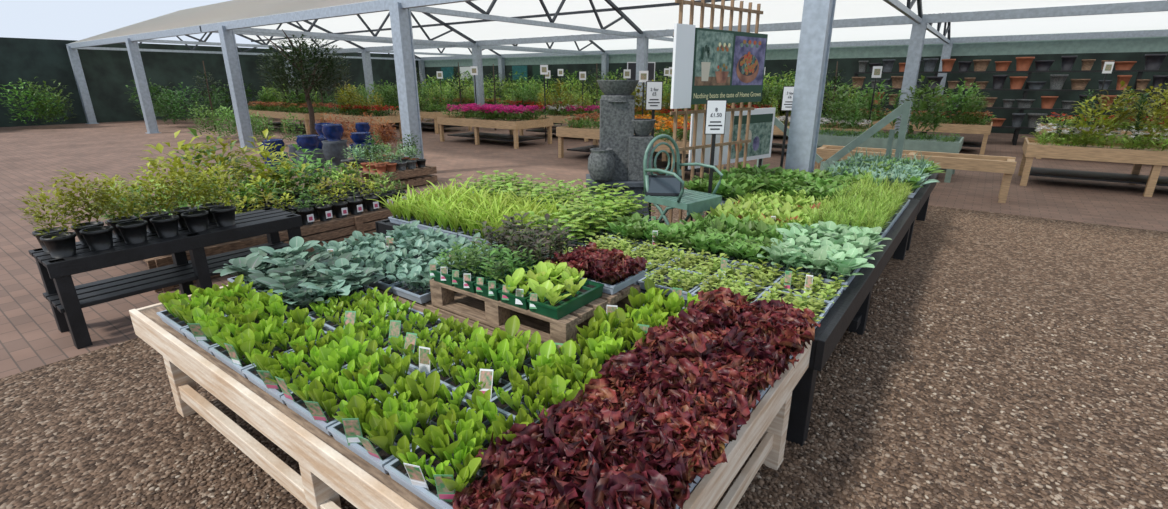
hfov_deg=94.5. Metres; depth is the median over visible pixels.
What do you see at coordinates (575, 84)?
shrubs
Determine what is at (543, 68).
price sign
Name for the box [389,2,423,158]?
steel column
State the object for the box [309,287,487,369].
seedlings
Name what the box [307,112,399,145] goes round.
shrubs
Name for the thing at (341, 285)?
seedlings
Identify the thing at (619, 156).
fountain
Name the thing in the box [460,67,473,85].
display board
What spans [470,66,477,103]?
price sign
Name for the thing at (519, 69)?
display board
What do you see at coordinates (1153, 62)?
shelving
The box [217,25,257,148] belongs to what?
steel column
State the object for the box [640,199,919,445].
table
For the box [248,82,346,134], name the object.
bench
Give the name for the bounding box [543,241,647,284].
seedlings
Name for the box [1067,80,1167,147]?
bedding
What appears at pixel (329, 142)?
pots
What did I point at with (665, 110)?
bedding
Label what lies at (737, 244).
seedlings
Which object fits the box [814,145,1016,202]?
bench
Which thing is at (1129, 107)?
bedding
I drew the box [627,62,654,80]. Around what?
information board
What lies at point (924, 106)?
bedding
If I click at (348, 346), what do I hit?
lettuce
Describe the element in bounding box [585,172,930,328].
trays
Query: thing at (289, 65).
steel column
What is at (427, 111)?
bench
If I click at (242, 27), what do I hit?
roof trusses
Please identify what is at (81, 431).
gravel ground
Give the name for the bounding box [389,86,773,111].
shrubs
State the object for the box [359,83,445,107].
bedding
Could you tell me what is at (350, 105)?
bedding
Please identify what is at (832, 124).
bedding
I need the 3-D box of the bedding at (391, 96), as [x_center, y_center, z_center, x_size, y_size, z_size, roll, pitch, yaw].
[-6.835,-6.014,20.236,4.782,1.097,1.852,13,22,34]
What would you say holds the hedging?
on the paving
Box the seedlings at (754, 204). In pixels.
[706,189,838,228]
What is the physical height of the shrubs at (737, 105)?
1.852 m
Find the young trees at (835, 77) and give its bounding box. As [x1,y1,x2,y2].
[192,61,845,129]
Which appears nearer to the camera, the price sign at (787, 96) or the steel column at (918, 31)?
the price sign at (787, 96)
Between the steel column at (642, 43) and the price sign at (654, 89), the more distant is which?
the steel column at (642, 43)
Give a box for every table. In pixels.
[129,280,811,508]
[375,219,663,241]
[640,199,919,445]
[817,75,963,182]
[906,173,937,249]
[1018,80,1167,196]
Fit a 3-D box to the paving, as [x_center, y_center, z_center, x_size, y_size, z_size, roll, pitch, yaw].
[2.005,-4.368,19.208,60.000,0.001,46.000,13,22,34]
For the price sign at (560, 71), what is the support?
on the paving
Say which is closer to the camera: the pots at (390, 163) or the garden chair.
the garden chair
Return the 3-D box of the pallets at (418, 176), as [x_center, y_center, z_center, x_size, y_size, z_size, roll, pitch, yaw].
[-3.434,-1.399,9.501,1.250,0.280,1.100,13,22,34]
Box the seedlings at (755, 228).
[680,211,814,241]
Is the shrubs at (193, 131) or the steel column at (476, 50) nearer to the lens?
the shrubs at (193, 131)
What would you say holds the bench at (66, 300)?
on the paving
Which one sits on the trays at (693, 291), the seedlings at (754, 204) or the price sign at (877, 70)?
the seedlings at (754, 204)
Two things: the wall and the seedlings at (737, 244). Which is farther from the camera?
the wall
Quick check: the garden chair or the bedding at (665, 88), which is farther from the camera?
the bedding at (665, 88)
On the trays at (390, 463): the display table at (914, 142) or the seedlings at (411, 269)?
the seedlings at (411, 269)
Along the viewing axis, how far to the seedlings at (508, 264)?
2.69 m
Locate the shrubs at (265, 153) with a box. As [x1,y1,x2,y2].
[137,129,305,208]
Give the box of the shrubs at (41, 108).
[0,77,76,124]
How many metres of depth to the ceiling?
16.61 m
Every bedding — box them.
[257,82,318,109]
[260,86,321,111]
[333,80,385,115]
[335,86,376,110]
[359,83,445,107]
[363,79,456,108]
[426,83,489,103]
[432,82,498,103]
[510,78,543,106]
[514,84,564,103]
[537,78,589,112]
[541,87,599,114]
[634,84,670,106]
[634,92,703,114]
[662,84,670,103]
[727,83,787,113]
[729,77,794,115]
[769,85,860,125]
[820,75,951,136]
[826,85,868,127]
[847,78,991,123]
[847,90,946,137]
[850,90,963,123]
[1054,92,1154,149]
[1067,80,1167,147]
[1077,88,1136,118]
[1108,83,1167,127]
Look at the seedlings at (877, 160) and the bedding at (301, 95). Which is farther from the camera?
the bedding at (301, 95)
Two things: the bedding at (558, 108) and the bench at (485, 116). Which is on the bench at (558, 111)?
the bedding at (558, 108)
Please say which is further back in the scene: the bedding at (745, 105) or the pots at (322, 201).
the bedding at (745, 105)
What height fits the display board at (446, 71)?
2.500 m
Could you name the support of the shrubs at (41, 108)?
on the paving
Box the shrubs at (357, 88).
[320,82,396,110]
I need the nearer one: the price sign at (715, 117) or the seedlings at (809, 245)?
the seedlings at (809, 245)
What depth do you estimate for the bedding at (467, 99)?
23.38 m
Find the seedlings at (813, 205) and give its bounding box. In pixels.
[729,200,820,222]
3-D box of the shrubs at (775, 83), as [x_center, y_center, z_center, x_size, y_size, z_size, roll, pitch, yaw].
[-1.319,-7.399,25.401,23.879,1.771,1.892,13,22,34]
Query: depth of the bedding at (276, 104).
18.93 m
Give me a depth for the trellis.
5.44 m
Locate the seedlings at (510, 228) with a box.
[470,212,577,265]
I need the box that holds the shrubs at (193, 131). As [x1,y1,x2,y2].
[166,127,324,202]
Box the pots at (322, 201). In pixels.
[84,153,406,234]
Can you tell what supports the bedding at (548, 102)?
on the bench at (558, 111)
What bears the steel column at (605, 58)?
on the paving
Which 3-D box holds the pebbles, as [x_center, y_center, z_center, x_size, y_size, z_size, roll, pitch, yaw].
[1.335,0.904,2.849,4.895,0.017,5.323,13,22,34]
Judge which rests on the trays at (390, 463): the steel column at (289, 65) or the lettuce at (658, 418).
the lettuce at (658, 418)
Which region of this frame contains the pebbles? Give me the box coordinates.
[91,278,1167,508]
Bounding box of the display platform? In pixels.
[143,203,393,291]
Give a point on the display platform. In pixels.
(358, 221)
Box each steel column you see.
[66,46,98,123]
[124,38,160,133]
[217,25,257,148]
[284,57,295,94]
[361,49,373,102]
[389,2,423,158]
[418,59,425,86]
[472,43,484,106]
[498,56,504,93]
[601,52,608,94]
[635,34,648,106]
[785,0,835,172]
[894,18,926,132]
[932,40,952,112]
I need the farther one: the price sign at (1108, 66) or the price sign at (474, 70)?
the price sign at (474, 70)
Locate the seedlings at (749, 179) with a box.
[684,162,873,200]
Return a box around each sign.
[436,71,442,100]
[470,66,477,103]
[540,65,547,141]
[545,70,550,93]
[558,69,562,124]
[579,72,585,112]
[623,69,630,79]
[639,71,647,114]
[645,81,662,215]
[664,68,668,83]
[670,23,767,108]
[704,100,726,215]
[780,86,793,167]
[868,66,882,124]
[1093,62,1113,116]
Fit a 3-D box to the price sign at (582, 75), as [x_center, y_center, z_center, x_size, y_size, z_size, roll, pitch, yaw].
[-0.044,-4.989,17.860,0.220,2.010,0.034,0,18,1]
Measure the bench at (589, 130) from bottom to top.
1.019 m
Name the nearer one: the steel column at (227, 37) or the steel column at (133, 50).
the steel column at (227, 37)
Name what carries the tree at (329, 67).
on the paving
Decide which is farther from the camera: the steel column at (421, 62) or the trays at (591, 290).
the steel column at (421, 62)
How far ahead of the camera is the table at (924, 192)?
5.98 m
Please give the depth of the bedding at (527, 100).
20.59 m
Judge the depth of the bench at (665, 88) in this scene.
18.96 m
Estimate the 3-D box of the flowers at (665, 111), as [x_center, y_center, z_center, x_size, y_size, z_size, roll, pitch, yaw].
[2.527,-3.998,15.181,3.716,1.773,1.662,12,21,32]
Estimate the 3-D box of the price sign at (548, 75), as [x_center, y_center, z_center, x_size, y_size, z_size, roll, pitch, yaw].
[-1.253,-5.285,18.697,0.220,2.060,0.034,0,18,1]
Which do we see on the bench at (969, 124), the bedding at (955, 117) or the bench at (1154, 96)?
the bedding at (955, 117)
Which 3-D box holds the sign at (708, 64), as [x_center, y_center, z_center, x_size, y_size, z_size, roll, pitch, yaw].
[1.350,-1.817,5.264,1.432,0.720,0.040,-15,23,-38]
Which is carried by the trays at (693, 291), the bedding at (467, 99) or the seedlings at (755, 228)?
the seedlings at (755, 228)
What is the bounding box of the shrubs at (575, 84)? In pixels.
[418,72,838,121]
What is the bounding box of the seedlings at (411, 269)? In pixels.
[313,220,497,293]
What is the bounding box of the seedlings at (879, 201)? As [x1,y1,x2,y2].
[804,167,913,232]
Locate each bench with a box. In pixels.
[28,208,303,348]
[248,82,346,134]
[324,80,401,140]
[349,79,471,133]
[421,82,502,119]
[437,103,552,148]
[504,78,570,127]
[519,78,599,141]
[556,111,690,161]
[596,84,681,115]
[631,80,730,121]
[650,120,742,173]
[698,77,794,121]
[769,85,872,148]
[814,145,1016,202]
[829,78,996,154]
[1036,83,1167,158]
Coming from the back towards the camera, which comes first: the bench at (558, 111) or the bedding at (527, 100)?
the bedding at (527, 100)
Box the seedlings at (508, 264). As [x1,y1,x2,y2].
[435,239,537,286]
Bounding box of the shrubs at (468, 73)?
[424,65,848,117]
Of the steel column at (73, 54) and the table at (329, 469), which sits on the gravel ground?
the table at (329, 469)
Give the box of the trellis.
[668,0,762,222]
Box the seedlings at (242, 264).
[213,250,384,308]
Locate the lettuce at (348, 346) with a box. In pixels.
[158,274,699,491]
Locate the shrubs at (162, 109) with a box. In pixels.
[125,76,340,124]
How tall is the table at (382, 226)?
0.575 m
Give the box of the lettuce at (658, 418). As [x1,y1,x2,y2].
[452,287,820,508]
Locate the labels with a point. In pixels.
(352, 428)
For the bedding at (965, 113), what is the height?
1.096 m
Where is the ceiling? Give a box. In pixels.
[69,0,1167,56]
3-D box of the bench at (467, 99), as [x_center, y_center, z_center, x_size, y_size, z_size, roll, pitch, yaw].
[-5.429,-6.785,23.762,4.298,1.799,1.952,13,22,34]
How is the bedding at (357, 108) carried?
on the bench at (354, 110)
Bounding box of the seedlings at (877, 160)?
[822,147,933,188]
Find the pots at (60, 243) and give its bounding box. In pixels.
[17,153,241,257]
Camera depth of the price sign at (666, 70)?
19.96 m
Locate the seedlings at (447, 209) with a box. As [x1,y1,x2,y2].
[371,178,570,240]
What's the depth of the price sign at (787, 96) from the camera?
6.75 m
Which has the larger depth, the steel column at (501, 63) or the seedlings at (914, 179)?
the steel column at (501, 63)
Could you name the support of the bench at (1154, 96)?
on the paving
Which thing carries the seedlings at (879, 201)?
on the trays at (693, 291)
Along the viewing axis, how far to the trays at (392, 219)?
4.33 m
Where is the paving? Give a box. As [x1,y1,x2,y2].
[0,116,1167,378]
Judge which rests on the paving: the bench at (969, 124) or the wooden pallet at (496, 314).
the bench at (969, 124)
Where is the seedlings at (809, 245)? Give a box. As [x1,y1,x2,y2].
[757,221,891,281]
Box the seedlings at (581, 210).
[449,170,655,250]
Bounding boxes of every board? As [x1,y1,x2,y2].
[441,67,453,80]
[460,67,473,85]
[512,65,527,82]
[532,65,548,80]
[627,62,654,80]
[688,107,775,220]
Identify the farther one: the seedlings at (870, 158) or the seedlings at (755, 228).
the seedlings at (870, 158)
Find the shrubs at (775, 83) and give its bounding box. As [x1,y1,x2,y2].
[396,80,822,108]
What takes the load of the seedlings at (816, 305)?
on the trays at (693, 291)
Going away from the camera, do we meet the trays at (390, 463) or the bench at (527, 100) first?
the trays at (390, 463)
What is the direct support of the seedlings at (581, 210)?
on the trays at (392, 219)
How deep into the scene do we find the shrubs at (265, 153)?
6.14 m
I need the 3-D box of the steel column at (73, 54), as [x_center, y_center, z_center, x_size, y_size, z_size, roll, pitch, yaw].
[-20.703,-6.961,22.274,0.360,3.050,0.360,13,22,34]
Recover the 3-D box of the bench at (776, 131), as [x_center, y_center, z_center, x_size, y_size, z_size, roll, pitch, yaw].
[5.410,-3.250,13.068,2.881,1.648,1.333,13,22,34]
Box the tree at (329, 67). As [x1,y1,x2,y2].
[255,29,352,134]
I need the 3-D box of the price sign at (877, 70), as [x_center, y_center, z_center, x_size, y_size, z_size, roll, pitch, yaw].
[6.946,-3.471,13.084,0.220,2.060,0.034,0,18,1]
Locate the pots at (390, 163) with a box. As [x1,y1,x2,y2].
[341,131,425,173]
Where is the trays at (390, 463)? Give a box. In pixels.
[157,238,792,508]
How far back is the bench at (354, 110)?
16.82 m
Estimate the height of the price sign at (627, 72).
2.060 m
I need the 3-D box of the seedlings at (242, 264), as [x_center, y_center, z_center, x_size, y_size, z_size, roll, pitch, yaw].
[-1.604,0.100,3.001,1.030,0.153,0.603,13,22,34]
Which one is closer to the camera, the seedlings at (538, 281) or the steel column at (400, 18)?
the seedlings at (538, 281)
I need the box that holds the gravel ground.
[0,178,1167,508]
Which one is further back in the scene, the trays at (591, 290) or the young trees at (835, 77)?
the young trees at (835, 77)
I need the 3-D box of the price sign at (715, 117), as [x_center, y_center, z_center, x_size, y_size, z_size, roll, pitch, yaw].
[1.152,-0.589,4.930,0.176,1.588,0.035,0,18,0]
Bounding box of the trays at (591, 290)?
[431,242,646,319]
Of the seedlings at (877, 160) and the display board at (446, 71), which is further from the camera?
the display board at (446, 71)
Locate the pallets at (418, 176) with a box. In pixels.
[340,165,436,188]
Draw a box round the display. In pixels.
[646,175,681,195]
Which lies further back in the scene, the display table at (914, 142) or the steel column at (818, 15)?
the display table at (914, 142)
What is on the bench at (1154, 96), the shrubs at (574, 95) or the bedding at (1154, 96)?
the bedding at (1154, 96)
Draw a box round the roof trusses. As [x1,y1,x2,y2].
[66,0,1167,60]
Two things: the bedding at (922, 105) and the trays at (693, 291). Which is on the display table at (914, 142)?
the bedding at (922, 105)
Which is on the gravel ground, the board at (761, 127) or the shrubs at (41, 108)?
the board at (761, 127)
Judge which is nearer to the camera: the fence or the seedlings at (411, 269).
the seedlings at (411, 269)
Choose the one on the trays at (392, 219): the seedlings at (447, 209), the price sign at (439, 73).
the seedlings at (447, 209)
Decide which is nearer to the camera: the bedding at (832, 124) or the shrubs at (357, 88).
the bedding at (832, 124)
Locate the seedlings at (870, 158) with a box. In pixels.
[823,153,938,190]
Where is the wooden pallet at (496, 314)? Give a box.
[430,279,639,343]
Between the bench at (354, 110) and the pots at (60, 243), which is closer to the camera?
the pots at (60, 243)
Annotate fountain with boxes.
[586,80,655,214]
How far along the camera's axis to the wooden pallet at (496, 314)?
2.57 m
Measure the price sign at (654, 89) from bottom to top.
1.738 m
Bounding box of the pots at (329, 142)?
[257,122,375,175]
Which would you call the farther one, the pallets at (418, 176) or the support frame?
the pallets at (418, 176)
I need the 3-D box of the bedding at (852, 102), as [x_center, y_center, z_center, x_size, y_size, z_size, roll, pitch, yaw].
[5.443,-3.525,12.881,2.105,1.006,0.647,9,20,25]
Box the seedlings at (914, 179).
[820,155,944,192]
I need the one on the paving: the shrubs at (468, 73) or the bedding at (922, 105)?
the shrubs at (468, 73)
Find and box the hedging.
[187,102,304,143]
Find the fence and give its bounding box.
[0,37,420,126]
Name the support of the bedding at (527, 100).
on the bench at (527, 100)
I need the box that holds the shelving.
[846,54,1167,144]
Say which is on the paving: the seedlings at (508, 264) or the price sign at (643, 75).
the price sign at (643, 75)
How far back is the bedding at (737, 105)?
16.72 m
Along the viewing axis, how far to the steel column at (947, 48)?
18.82 m
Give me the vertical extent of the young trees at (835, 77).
2.502 m
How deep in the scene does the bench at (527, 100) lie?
20.60 m
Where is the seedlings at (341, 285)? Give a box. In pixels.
[229,236,370,308]
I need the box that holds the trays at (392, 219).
[388,199,656,252]
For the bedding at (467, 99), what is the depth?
23.23 m
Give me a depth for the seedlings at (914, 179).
6.12 m
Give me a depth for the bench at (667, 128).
9.93 m
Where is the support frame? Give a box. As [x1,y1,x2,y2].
[756,101,911,170]
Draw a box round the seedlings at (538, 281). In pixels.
[499,260,586,305]
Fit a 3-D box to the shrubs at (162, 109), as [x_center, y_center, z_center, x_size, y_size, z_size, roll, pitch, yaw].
[-15.539,-6.964,23.975,6.290,1.807,7.638,11,21,30]
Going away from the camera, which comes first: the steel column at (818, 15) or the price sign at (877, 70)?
the steel column at (818, 15)
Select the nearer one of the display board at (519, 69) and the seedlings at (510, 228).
the seedlings at (510, 228)
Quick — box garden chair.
[643,134,722,224]
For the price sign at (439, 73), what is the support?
on the paving
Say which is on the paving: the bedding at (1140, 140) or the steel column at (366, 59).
the steel column at (366, 59)
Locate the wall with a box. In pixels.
[425,52,1167,134]
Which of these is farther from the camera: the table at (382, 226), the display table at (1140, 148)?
the display table at (1140, 148)
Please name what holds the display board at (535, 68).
on the paving
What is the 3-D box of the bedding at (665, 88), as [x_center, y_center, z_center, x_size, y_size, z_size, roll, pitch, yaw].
[2.164,-5.731,19.733,2.650,0.992,1.173,13,22,34]
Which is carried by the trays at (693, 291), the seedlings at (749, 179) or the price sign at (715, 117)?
the seedlings at (749, 179)
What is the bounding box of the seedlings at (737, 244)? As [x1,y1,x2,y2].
[602,212,782,263]
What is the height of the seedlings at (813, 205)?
0.129 m
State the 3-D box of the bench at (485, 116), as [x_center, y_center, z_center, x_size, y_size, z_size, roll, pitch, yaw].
[-2.606,-3.808,15.720,3.434,1.080,1.882,13,22,34]
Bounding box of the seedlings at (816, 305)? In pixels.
[559,233,846,320]
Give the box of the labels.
[187,192,830,501]

